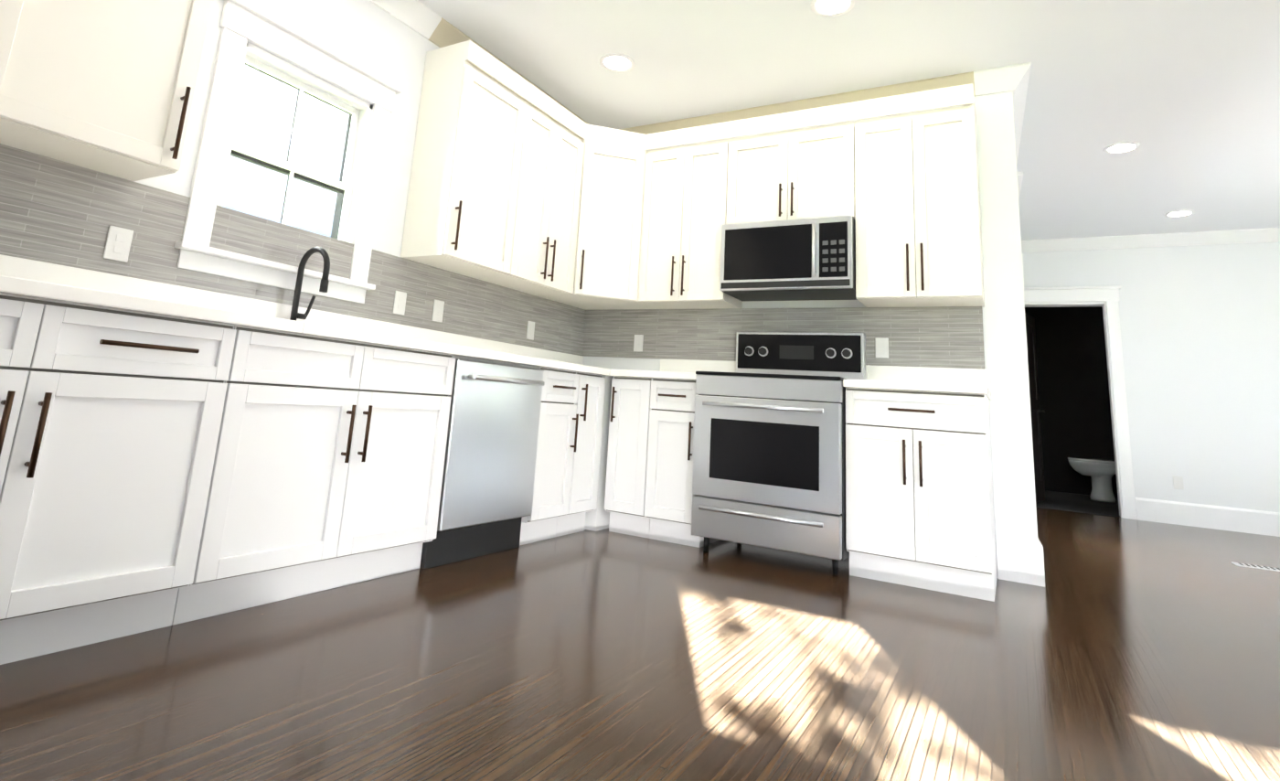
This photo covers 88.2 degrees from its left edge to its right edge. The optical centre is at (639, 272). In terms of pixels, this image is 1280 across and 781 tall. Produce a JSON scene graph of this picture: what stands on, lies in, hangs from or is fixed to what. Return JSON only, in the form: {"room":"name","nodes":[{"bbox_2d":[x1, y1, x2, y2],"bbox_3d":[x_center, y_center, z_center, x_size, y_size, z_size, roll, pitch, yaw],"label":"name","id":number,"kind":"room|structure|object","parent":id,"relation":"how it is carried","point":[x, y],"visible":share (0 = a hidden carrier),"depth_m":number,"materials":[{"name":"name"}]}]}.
{"room":"kitchen","nodes":[
{"label":"kitchen","id":0,"kind":"room"},
{"bbox_2d":[133,0,440,256],"bbox_3d":[-1.652,-0.209,2.763,0.150,2.752,4.900,-3,-13,29],"label":"wall","id":1,"kind":"structure","parent":0,"point":[373,37],"depth_m":3.27,"materials":[{"name":"white paint"}]},
{"bbox_2d":[0,0,32,124],"bbox_3d":[-1.999,-1.043,1.728,0.316,1.159,0.585,-3,-13,29],"label":"upper cabinet","id":2,"kind":"object","parent":1,"relation":"attached to","point":[14,14],"depth_m":1.83,"materials":[{"name":"white paint"}]},
{"bbox_2d":[0,0,213,186],"bbox_3d":[-1.774,-0.953,2.125,0.316,1.159,0.587,-3,-13,29],"label":"upper cabinet","id":3,"kind":"object","parent":1,"relation":"attached to","point":[101,89],"depth_m":2.06,"materials":[{"name":"white paint"}]},
{"bbox_2d":[103,225,133,262],"bbox_3d":[-1.806,-0.100,2.286,0.008,0.116,0.072,-3,-13,29],"label":"electrical outlet plate","id":4,"kind":"object","parent":1,"relation":"attached to","point":[118,243],"depth_m":2.28,"materials":[{"name":"white plastic"}]},
{"bbox_2d":[174,0,402,303],"bbox_3d":[-1.538,-0.483,2.933,0.210,1.129,0.885,-3,-13,29],"label":"window","id":5,"kind":"structure","parent":1,"relation":"in","point":[282,142],"depth_m":2.90,"materials":[{"name":"white paint"}]},
{"bbox_2d":[0,252,585,362],"bbox_3d":[-1.320,0.275,3.140,0.018,0.158,3.744,-3,-13,29],"label":"backsplash","id":6,"kind":"structure","parent":1,"relation":"attached to","point":[8,261],"depth_m":2.71,"materials":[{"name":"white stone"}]},
{"bbox_2d":[393,290,406,315],"bbox_3d":[-1.212,0.152,3.333,0.008,0.116,0.072,-3,-13,29],"label":"electrical outlet plate","id":7,"kind":"object","parent":1,"relation":"attached to","point":[400,300],"depth_m":3.33,"materials":[{"name":"white plastic"}]},
{"bbox_2d":[431,298,444,322],"bbox_3d":[-1.087,0.204,3.555,0.008,0.116,0.072,-3,-13,29],"label":"electrical outlet plate","id":8,"kind":"object","parent":1,"relation":"attached to","point":[438,305],"depth_m":3.55,"materials":[{"name":"white plastic"}]},
{"bbox_2d":[394,40,522,288],"bbox_3d":[-0.923,-0.570,3.626,0.316,1.191,0.545,-3,-13,29],"label":"upper cabinet","id":9,"kind":"object","parent":1,"relation":"attached to","point":[455,229],"depth_m":3.45,"materials":[{"name":"white paint"}]},
{"bbox_2d":[369,0,588,139],"bbox_3d":[-1.476,-1.483,2.953,0.090,0.160,4.900,-3,-13,29],"label":"crown molding","id":10,"kind":"structure","parent":1,"relation":"attached to","point":[426,22],"depth_m":3.55,"materials":[{"name":"white paint"}]},
{"bbox_2d":[526,320,534,340],"bbox_3d":[-0.701,0.369,4.236,0.008,0.116,0.072,-3,-13,29],"label":"electrical outlet plate","id":11,"kind":"object","parent":1,"relation":"attached to","point":[530,329],"depth_m":4.23,"materials":[{"name":"white plastic"}]},
{"bbox_2d":[482,78,599,303],"bbox_3d":[-0.653,-0.473,4.045,0.372,1.191,0.710,-3,-13,29],"label":"upper cabinet","id":12,"kind":"object","parent":1,"relation":"attached to","point":[545,243],"depth_m":3.98,"materials":[{"name":"white paint"}]},
{"bbox_2d":[581,131,643,296],"bbox_3d":[-0.189,-0.364,4.287,0.300,0.946,0.299,-3,-13,29],"label":"upper cabinet","id":13,"kind":"object","parent":1,"relation":"attached to","point":[615,162],"depth_m":4.29,"materials":[{"name":"white paint"}]},
{"bbox_2d":[0,507,1279,780],"bbox_3d":[3.033,1.735,3.650,7.300,0.305,12.000,-3,-13,29],"label":"floor","id":14,"kind":"structure","parent":0,"point":[1115,648],"depth_m":1.80,"materials":[{"name":"brown wood"}]},
{"bbox_2d":[0,296,263,664],"bbox_3d":[-1.751,0.535,1.727,0.606,0.943,1.016,-3,-13,29],"label":"base cabinet","id":15,"kind":"object","parent":14,"relation":"on","point":[179,444],"depth_m":1.76,"materials":[{"name":"white paint"}]},
{"bbox_2d":[0,270,610,376],"bbox_3d":[-1.051,0.341,2.972,0.643,0.083,3.744,-3,-13,29],"label":"countertop","id":16,"kind":"structure","parent":15,"relation":"on","point":[16,284],"depth_m":2.21,"materials":[{"name":"white stone"}]},
{"bbox_2d":[288,245,336,321],"bbox_3d":[-1.369,0.074,2.784,0.211,0.366,0.108,-3,-13,29],"label":"faucet","id":17,"kind":"object","parent":16,"relation":"on","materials":[{"name":"black metal"}]},
{"bbox_2d":[219,329,457,614],"bbox_3d":[-1.324,0.708,2.483,0.606,0.943,0.999,-3,-13,29],"label":"base cabinet","id":18,"kind":"object","parent":14,"relation":"on","point":[342,472],"depth_m":2.33,"materials":[{"name":"white paint"}]},
{"bbox_2d":[420,358,544,568],"bbox_3d":[-0.896,0.862,3.153,0.656,0.874,0.610,-3,-13,29],"label":"dishwasher","id":19,"kind":"object","parent":14,"relation":"on","point":[487,488],"visible":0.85,"depth_m":2.98,"materials":[{"name":"silver metal"}]},
{"bbox_2d":[519,369,588,544],"bbox_3d":[-0.689,0.976,3.603,0.606,0.917,0.393,-3,-13,29],"label":"base cabinet","id":20,"kind":"object","parent":14,"relation":"on","point":[560,449],"depth_m":3.48,"materials":[{"name":"white paint"}]},
{"bbox_2d":[577,376,607,532],"bbox_3d":[-0.573,1.023,3.807,0.606,0.917,0.331,-3,-13,29],"label":"base cabinet","id":21,"kind":"object","parent":14,"relation":"on","point":[596,415],"depth_m":3.77,"materials":[{"name":"white paint"}]},
{"bbox_2d":[599,376,661,539],"bbox_3d":[0.096,1.102,3.986,0.321,0.904,0.607,-3,-13,29],"label":"base cabinet","id":22,"kind":"object","parent":14,"relation":"on","point":[631,430],"depth_m":3.75,"materials":[{"name":"white paint"}]},
{"bbox_2d":[610,369,698,380],"bbox_3d":[0.224,0.638,3.999,0.562,0.051,0.644,-3,-13,29],"label":"countertop","id":23,"kind":"structure","parent":22,"relation":"on","point":[615,374],"depth_m":3.76,"materials":[{"name":"white stone"}]},
{"bbox_2d":[654,380,720,547],"bbox_3d":[0.290,1.092,3.878,0.367,0.904,0.607,-3,-13,29],"label":"base cabinet","id":24,"kind":"object","parent":14,"relation":"on","point":[673,487],"depth_m":3.61,"materials":[{"name":"white paint"}]},
{"bbox_2d":[690,331,865,575],"bbox_3d":[0.761,0.889,3.567,0.764,1.218,0.718,-3,-13,29],"label":"range","id":25,"kind":"object","parent":14,"relation":"on","point":[769,460],"visible":0.94,"depth_m":3.31,"materials":[{"name":"silver metal"}]},
{"bbox_2d":[845,391,997,601],"bbox_3d":[1.394,1.042,3.265,0.608,0.889,0.607,-3,-13,29],"label":"base cabinet","id":26,"kind":"object","parent":14,"relation":"on","point":[920,496],"depth_m":3.01,"materials":[{"name":"white paint"}]},
{"bbox_2d":[842,379,991,398],"bbox_3d":[1.415,0.590,3.335,0.622,0.051,0.644,-3,-13,29],"label":"countertop","id":27,"kind":"structure","parent":26,"relation":"on","point":[919,387],"depth_m":3.08,"materials":[{"name":"white stone"}]},
{"bbox_2d":[1035,490,1120,517],"bbox_3d":[5.027,2.558,7.324,1.550,0.047,2.480,-3,-13,29],"label":"bathroom tile floor","id":28,"kind":"structure","parent":14,"relation":"on","point":[1072,502],"depth_m":7.08,"materials":[{"name":"black tile"}]},
{"bbox_2d":[1067,457,1116,501],"bbox_3d":[5.485,2.253,7.767,0.750,0.832,0.480,-3,-13,29],"label":"toilet","id":29,"kind":"object","parent":28,"relation":"on","point":[1101,473],"visible":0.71,"depth_m":7.67,"materials":[{"name":"white ceramic"}]},
{"bbox_2d":[1231,561,1279,571],"bbox_3d":[3.879,1.829,4.093,0.300,0.011,0.110,-3,-13,29],"label":"floor vent","id":30,"kind":"object","parent":14,"relation":"in","point":[1257,566],"visible":1,"depth_m":4.10,"materials":[{"name":"silver metal"}]},
{"bbox_2d":[583,95,1002,577],"bbox_3d":[0.713,0.263,4.274,2.776,2.733,0.150,-3,-13,29],"label":"wall","id":31,"kind":"structure","parent":0,"point":[631,363],"depth_m":3.67,"materials":[{"name":"white paint"}]},
{"bbox_2d":[633,334,643,351],"bbox_3d":[-0.010,0.481,4.527,0.072,0.116,0.008,-3,-13,29],"label":"electrical outlet plate","id":32,"kind":"object","parent":31,"relation":"attached to","point":[638,343],"depth_m":4.52,"materials":[{"name":"white plastic"}]},
{"bbox_2d":[621,120,742,314],"bbox_3d":[0.314,-0.362,4.333,0.641,1.191,0.373,-3,-13,29],"label":"upper cabinet","id":33,"kind":"object","parent":31,"relation":"attached to","point":[684,188],"depth_m":4.22,"materials":[{"name":"white paint"}]},
{"bbox_2d":[619,71,976,134],"bbox_3d":[0.829,-1.035,4.364,2.470,0.139,0.090,-3,-13,29],"label":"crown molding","id":34,"kind":"structure","parent":31,"relation":"attached to","point":[962,79],"depth_m":4.19,"materials":[{"name":"white paint"}]},
{"bbox_2d":[724,99,877,314],"bbox_3d":[0.944,-0.389,4.016,0.889,1.191,0.317,-3,-13,29],"label":"upper cabinet","id":35,"kind":"object","parent":31,"relation":"attached to","point":[819,171],"depth_m":3.88,"materials":[{"name":"white paint"}]},
{"bbox_2d":[719,214,857,301],"bbox_3d":[0.893,-0.072,3.895,0.760,0.415,0.428,-3,-13,29],"label":"microwave","id":36,"kind":"object","parent":35,"relation":"attached to","point":[802,259],"visible":0.98,"depth_m":3.75,"materials":[{"name":"black"}]},
{"bbox_2d":[659,358,991,383],"bbox_3d":[0.988,0.600,3.942,1.956,0.142,0.018,-3,-13,29],"label":"backsplash","id":37,"kind":"structure","parent":31,"relation":"attached to","point":[975,374],"depth_m":3.68,"materials":[{"name":"white stone"}]},
{"bbox_2d":[874,337,888,358],"bbox_3d":[1.377,0.426,3.754,0.072,0.116,0.008,-3,-13,29],"label":"electrical outlet plate","id":38,"kind":"object","parent":31,"relation":"attached to","point":[881,344],"depth_m":3.75,"materials":[{"name":"white plastic"}]},
{"bbox_2d":[866,83,984,310],"bbox_3d":[1.546,-0.420,3.682,0.611,1.191,0.317,-3,-13,29],"label":"upper cabinet","id":39,"kind":"object","parent":31,"relation":"attached to","point":[923,196],"depth_m":3.53,"materials":[{"name":"white paint"}]},
{"bbox_2d":[418,0,1279,240],"bbox_3d":[3.188,-1.008,4.188,7.300,0.305,12.000,-3,-13,29],"label":"ceiling","id":40,"kind":"structure","parent":0,"point":[1185,94],"depth_m":3.79,"materials":[{"name":"white paint"}]},
{"bbox_2d":[599,53,634,72],"bbox_3d":[-0.136,-1.246,3.916,0.209,0.011,0.209,5,-11,-9],"label":"recessed light","id":41,"kind":"object","parent":40,"relation":"in","point":[616,62],"depth_m":3.91,"materials":[{"name":"white paint"}]},
{"bbox_2d":[810,0,854,17],"bbox_3d":[0.938,-1.309,3.214,0.209,0.011,0.209,-1,-12,20],"label":"recessed light","id":42,"kind":"object","parent":40,"relation":"in","point":[827,8],"depth_m":3.24,"materials":[{"name":"white paint"}]},
{"bbox_2d":[1103,141,1140,154],"bbox_3d":[3.339,-0.865,4.576,0.209,0.011,0.209,2,-11,5],"label":"recessed light","id":43,"kind":"object","parent":40,"relation":"in","point":[1123,147],"depth_m":4.57,"materials":[{"name":"white paint"}]},
{"bbox_2d":[1164,210,1194,217],"bbox_3d":[4.745,-0.520,5.802,0.209,0.011,0.209,2,-11,8],"label":"recessed light","id":44,"kind":"object","parent":40,"relation":"in","point":[1177,213],"depth_m":5.80,"materials":[{"name":"white paint"}]},
{"bbox_2d":[981,90,1038,542],"bbox_3d":[2.840,0.604,5.219,0.306,2.740,3.950,-3,-13,29],"label":"wall","id":45,"kind":"structure","parent":0,"point":[1017,469],"depth_m":3.48,"materials":[{"name":"white paint"}]},
{"bbox_2d":[972,62,1031,252],"bbox_3d":[2.970,-0.688,5.334,0.260,0.152,3.950,-3,-13,29],"label":"crown molding","id":46,"kind":"structure","parent":45,"relation":"attached to","point":[1014,78],"depth_m":3.73,"materials":[{"name":"white paint"}]},
{"bbox_2d":[1025,537,1045,586],"bbox_3d":[2.030,1.454,3.376,0.051,0.206,0.388,-3,-13,29],"label":"baseboard","id":47,"kind":"structure","parent":45,"relation":"attached to","point":[1034,549],"depth_m":3.22,"materials":[{"name":"white paint"}]},
{"bbox_2d":[1024,306,1117,497],"bbox_3d":[5.157,1.261,7.681,1.750,2.745,2.450,-3,-13,29],"label":"wall","id":48,"kind":"structure","parent":0,"point":[1074,398],"depth_m":8.63,"materials":[{"name":"black paint"}]},
{"bbox_2d":[1024,311,1045,502],"bbox_3d":[4.259,1.430,7.144,0.226,2.019,0.711,-3,-13,29],"label":"bathroom door","id":49,"kind":"structure","parent":48,"relation":"in","point":[1037,439],"depth_m":7.24,"materials":[{"name":"black wood"}]},
{"bbox_2d":[1021,241,1279,519],"bbox_3d":[5.673,0.950,5.937,4.530,2.752,0.150,-3,-13,29],"label":"wall","id":50,"kind":"structure","parent":0,"point":[1200,325],"depth_m":6.13,"materials":[{"name":"white paint"}]},
{"bbox_2d":[1024,285,1136,519],"bbox_3d":[4.285,1.241,6.627,1.020,2.217,0.200,-3,-13,29],"label":"door frame","id":51,"kind":"structure","parent":50,"relation":"attached to","point":[1106,297],"depth_m":6.45,"materials":[{"name":"white paint"}]},
{"bbox_2d":[1027,227,1279,252],"bbox_3d":[5.752,-0.346,6.047,4.380,0.159,0.090,-3,-13,29],"label":"crown molding","id":52,"kind":"structure","parent":50,"relation":"attached to","point":[1268,234],"depth_m":6.43,"materials":[{"name":"white paint"}]},
{"bbox_2d":[1173,475,1183,489],"bbox_3d":[4.930,1.919,6.043,0.072,0.116,0.008,-3,-13,29],"label":"electrical outlet plate","id":53,"kind":"object","parent":50,"relation":"attached to","point":[1178,482],"visible":1,"depth_m":6.04,"materials":[{"name":"white plastic"}]},
{"bbox_2d":[1135,497,1279,536],"bbox_3d":[6.083,2.137,5.336,3.340,0.238,0.018,-3,-13,29],"label":"baseboard","id":54,"kind":"structure","parent":50,"relation":"attached to","point":[1261,522],"depth_m":5.89,"materials":[{"name":"white paint"}]}
]}

